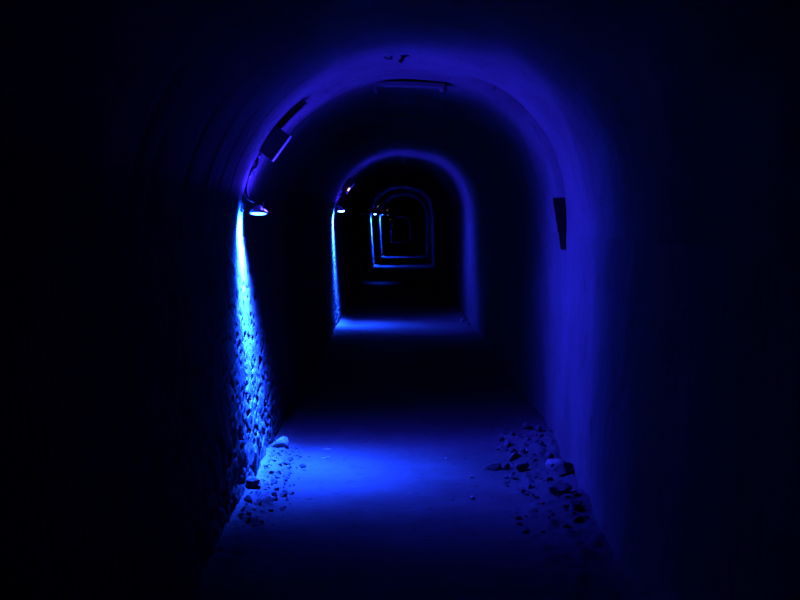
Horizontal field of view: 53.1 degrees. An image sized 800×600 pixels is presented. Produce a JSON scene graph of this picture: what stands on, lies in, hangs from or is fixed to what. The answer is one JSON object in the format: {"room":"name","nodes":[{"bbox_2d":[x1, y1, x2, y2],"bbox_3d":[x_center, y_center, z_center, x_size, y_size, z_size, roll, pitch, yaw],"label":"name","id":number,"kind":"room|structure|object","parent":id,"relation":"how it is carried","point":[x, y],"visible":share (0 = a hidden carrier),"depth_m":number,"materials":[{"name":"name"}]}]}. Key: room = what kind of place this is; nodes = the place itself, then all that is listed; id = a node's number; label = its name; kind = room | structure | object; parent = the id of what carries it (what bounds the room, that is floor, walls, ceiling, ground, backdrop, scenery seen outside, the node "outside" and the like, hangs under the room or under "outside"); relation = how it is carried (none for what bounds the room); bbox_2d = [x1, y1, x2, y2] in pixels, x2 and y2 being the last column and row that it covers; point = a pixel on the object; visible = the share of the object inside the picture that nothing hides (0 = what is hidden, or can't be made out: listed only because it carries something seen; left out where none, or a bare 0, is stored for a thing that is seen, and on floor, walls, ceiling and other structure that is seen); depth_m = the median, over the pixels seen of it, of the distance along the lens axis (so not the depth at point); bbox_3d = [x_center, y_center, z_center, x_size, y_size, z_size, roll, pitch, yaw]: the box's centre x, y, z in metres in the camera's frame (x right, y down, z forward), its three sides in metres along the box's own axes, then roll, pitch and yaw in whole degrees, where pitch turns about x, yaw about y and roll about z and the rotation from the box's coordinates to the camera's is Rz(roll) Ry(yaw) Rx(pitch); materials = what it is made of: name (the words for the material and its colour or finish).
{"room":"underground passage","nodes":[
{"label":"underground passage","id":0,"kind":"room"},
{"bbox_2d":[0,218,391,599],"bbox_3d":[-0.927,-3.173,43.900,0.723,2.640,96.000,0,6,0],"label":"wall","id":1,"kind":"structure","parent":0,"point":[143,386],"depth_m":2.99,"materials":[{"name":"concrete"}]},
{"bbox_2d":[0,0,799,257],"bbox_3d":[0.077,-4.413,43.780,2.727,2.152,96.000,0,6,0],"label":"ceiling","id":2,"kind":"structure","parent":0,"point":[123,122],"depth_m":3.25,"materials":[{"name":"concrete"}]},
{"bbox_2d":[245,157,258,201],"bbox_3d":[-0.931,-0.749,5.034,0.092,0.295,0.040,0,6,0],"label":"power cable","id":3,"kind":"object","parent":2,"relation":"attached to","point":[253,168],"visible":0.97,"depth_m":5.03,"materials":[{"name":"black rubber"}]},
{"bbox_2d":[241,202,267,215],"bbox_3d":[-0.919,-0.576,5.062,0.166,0.083,0.114,0,6,0],"label":"wall lamp","id":4,"kind":"object","parent":2,"relation":"attached to","point":[259,210],"visible":1,"depth_m":5.03,"materials":[{"name":"metal"}]},
{"bbox_2d":[257,123,291,161],"bbox_3d":[-0.800,-0.991,5.020,0.235,0.238,0.076,0,6,0],"label":"junction box","id":5,"kind":"object","parent":2,"relation":"attached to","point":[277,139],"visible":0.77,"depth_m":4.99,"materials":[{"name":"grey plastic"}]},
{"bbox_2d":[282,101,307,126],"bbox_3d":[-0.665,-1.162,5.004,0.176,0.164,0.021,0,6,0],"label":"power cable","id":6,"kind":"object","parent":2,"relation":"attached to","point":[305,103],"visible":1,"depth_m":5.00,"materials":[{"name":"black rubber"}]},
{"bbox_2d":[335,207,344,211],"bbox_3d":[-0.902,-1.351,11.919,0.171,0.083,0.114,0,6,0],"label":"wall lamp","id":7,"kind":"object","parent":2,"relation":"attached to","point":[341,209],"visible":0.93,"depth_m":11.89,"materials":[{"name":"metal"}]},
{"bbox_2d":[340,178,354,193],"bbox_3d":[-0.791,-1.699,11.880,0.235,0.238,0.084,0,6,0],"label":"junction box","id":8,"kind":"object","parent":2,"relation":"attached to","point":[348,184],"visible":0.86,"depth_m":11.85,"materials":[{"name":"grey plastic"}]},
{"bbox_2d":[398,55,408,63],"bbox_3d":[0.019,-1.421,4.680,0.068,0.077,0.030,0,6,0],"label":"ceiling hook","id":9,"kind":"object","parent":2,"relation":"attached to","point":[402,58],"visible":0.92,"depth_m":4.67,"materials":[{"name":"metal"}]},
{"bbox_2d":[374,80,446,93],"bbox_3d":[0.071,-1.494,5.497,0.500,0.145,0.100,0,6,0],"label":"light fixture","id":10,"kind":"object","parent":2,"relation":"attached to","point":[442,87],"visible":0.87,"depth_m":5.45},
{"bbox_2d":[392,219,407,240],"bbox_3d":[0.025,-8.015,91.562,2.600,3.000,0.200,0,6,0],"label":"wall","id":11,"kind":"structure","parent":0,"point":[400,227],"depth_m":91.48,"materials":[{"name":"black"}]},
{"bbox_2d":[189,240,639,599],"bbox_3d":[0.000,-2.466,43.979,2.650,1.105,96.000,0,6,0],"label":"floor","id":12,"kind":"structure","parent":0,"point":[397,389],"depth_m":4.80,"materials":[{"name":"concrete"}]},
{"bbox_2d":[244,495,252,502],"bbox_3d":[-0.834,1.106,4.435,0.062,0.050,0.041,4,7,36],"label":"stone","id":13,"kind":"object","parent":12,"relation":"on","point":[247,498],"visible":1,"depth_m":4.42,"materials":[{"name":"stone"}]},
{"bbox_2d":[246,476,260,487],"bbox_3d":[-0.906,1.070,4.683,0.184,0.071,0.090,-1,6,-10],"label":"stone","id":14,"kind":"object","parent":12,"relation":"on","point":[251,481],"visible":0.48,"depth_m":4.66,"materials":[{"name":"stone"}]},
{"bbox_2d":[271,436,288,447],"bbox_3d":[-0.826,0.986,5.517,0.120,0.095,0.069,1,6,5],"label":"stone","id":15,"kind":"object","parent":12,"relation":"on","point":[283,441],"visible":0.93,"depth_m":5.50,"materials":[{"name":"stone"}]},
{"bbox_2d":[280,492,286,496],"bbox_3d":[-0.671,1.125,4.609,0.043,0.028,0.032,-1,6,-8],"label":"stone","id":16,"kind":"object","parent":12,"relation":"on","point":[283,494],"visible":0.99,"depth_m":4.61,"materials":[{"name":"stone"}]},
{"bbox_2d":[282,460,290,464],"bbox_3d":[-0.737,1.055,5.187,0.058,0.036,0.028,-2,6,-16],"label":"stone","id":17,"kind":"object","parent":12,"relation":"on","point":[287,462],"visible":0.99,"depth_m":5.18,"materials":[{"name":"stone"}]},
{"bbox_2d":[482,462,501,469],"bbox_3d":[0.588,1.067,5.121,0.126,0.067,0.056,-1,6,-5],"label":"stone","id":18,"kind":"object","parent":12,"relation":"on","point":[496,465],"visible":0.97,"depth_m":5.10,"materials":[{"name":"stone"}]},
{"bbox_2d":[502,463,509,469],"bbox_3d":[0.675,1.065,5.113,0.039,0.041,0.055,4,7,36],"label":"stone","id":19,"kind":"object","parent":12,"relation":"on","point":[506,466],"visible":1,"depth_m":5.10,"materials":[{"name":"stone"}]},
{"bbox_2d":[504,440,510,447],"bbox_3d":[0.751,1.004,5.585,0.054,0.061,0.066,-4,7,-37],"label":"stone","id":20,"kind":"object","parent":12,"relation":"on","point":[507,443],"visible":0.83,"depth_m":5.56,"materials":[{"name":"stone"}]},
{"bbox_2d":[507,452,518,461],"bbox_3d":[0.747,1.046,5.303,0.054,0.063,0.114,4,7,36],"label":"stone","id":21,"kind":"object","parent":12,"relation":"on","point":[515,455],"visible":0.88,"depth_m":5.29,"materials":[{"name":"stone"}]},
{"bbox_2d":[515,461,528,471],"bbox_3d":[0.770,1.051,5.053,0.077,0.062,0.070,4,7,32],"label":"stone","id":22,"kind":"object","parent":12,"relation":"on","point":[521,465],"visible":1,"depth_m":5.04,"materials":[{"name":"stone"}]},
{"bbox_2d":[522,422,529,428],"bbox_3d":[0.944,0.942,5.984,0.064,0.070,0.077,0,6,-2],"label":"stone","id":23,"kind":"object","parent":12,"relation":"on","point":[525,424],"visible":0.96,"depth_m":5.95,"materials":[{"name":"stone"}]},
{"bbox_2d":[534,425,541,431],"bbox_3d":[1.004,0.935,5.827,0.056,0.051,0.079,2,6,15],"label":"stone","id":24,"kind":"object","parent":12,"relation":"on","point":[538,428],"visible":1,"depth_m":5.80,"materials":[{"name":"stone"}]},
{"bbox_2d":[545,458,564,467],"bbox_3d":[0.983,1.051,5.036,0.137,0.104,0.090,1,6,12],"label":"stone","id":25,"kind":"object","parent":12,"relation":"on","point":[550,463],"visible":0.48,"depth_m":5.01,"materials":[{"name":"stone"}]},
{"bbox_2d":[548,482,571,494],"bbox_3d":[0.900,1.064,4.493,0.121,0.085,0.108,4,7,34],"label":"stone","id":26,"kind":"object","parent":12,"relation":"on","point":[561,488],"visible":0.88,"depth_m":4.46,"materials":[{"name":"stone"}]},
{"bbox_2d":[553,462,572,475],"bbox_3d":[0.983,1.016,4.820,0.097,0.098,0.123,5,8,40],"label":"stone","id":27,"kind":"object","parent":12,"relation":"on","point":[562,468],"visible":0.96,"depth_m":4.78,"materials":[{"name":"stone"}]},
{"bbox_2d":[570,499,581,509],"bbox_3d":[0.931,1.079,4.221,0.060,0.051,0.054,4,7,34],"label":"stone","id":28,"kind":"object","parent":12,"relation":"on","point":[576,504],"visible":1,"depth_m":4.21,"materials":[{"name":"stone"}]},
{"bbox_2d":[573,516,581,520],"bbox_3d":[0.914,1.128,4.128,0.048,0.042,0.049,4,7,36],"label":"stone","id":29,"kind":"object","parent":12,"relation":"on","point":[575,518],"visible":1,"depth_m":4.11,"materials":[{"name":"stone"}]},
{"bbox_2d":[408,218,799,599],"bbox_3d":[0.965,-3.174,43.912,0.554,2.640,96.000,0,6,0],"label":"wall","id":30,"kind":"structure","parent":0,"point":[667,376],"depth_m":3.11,"materials":[{"name":"paint"}]}
]}

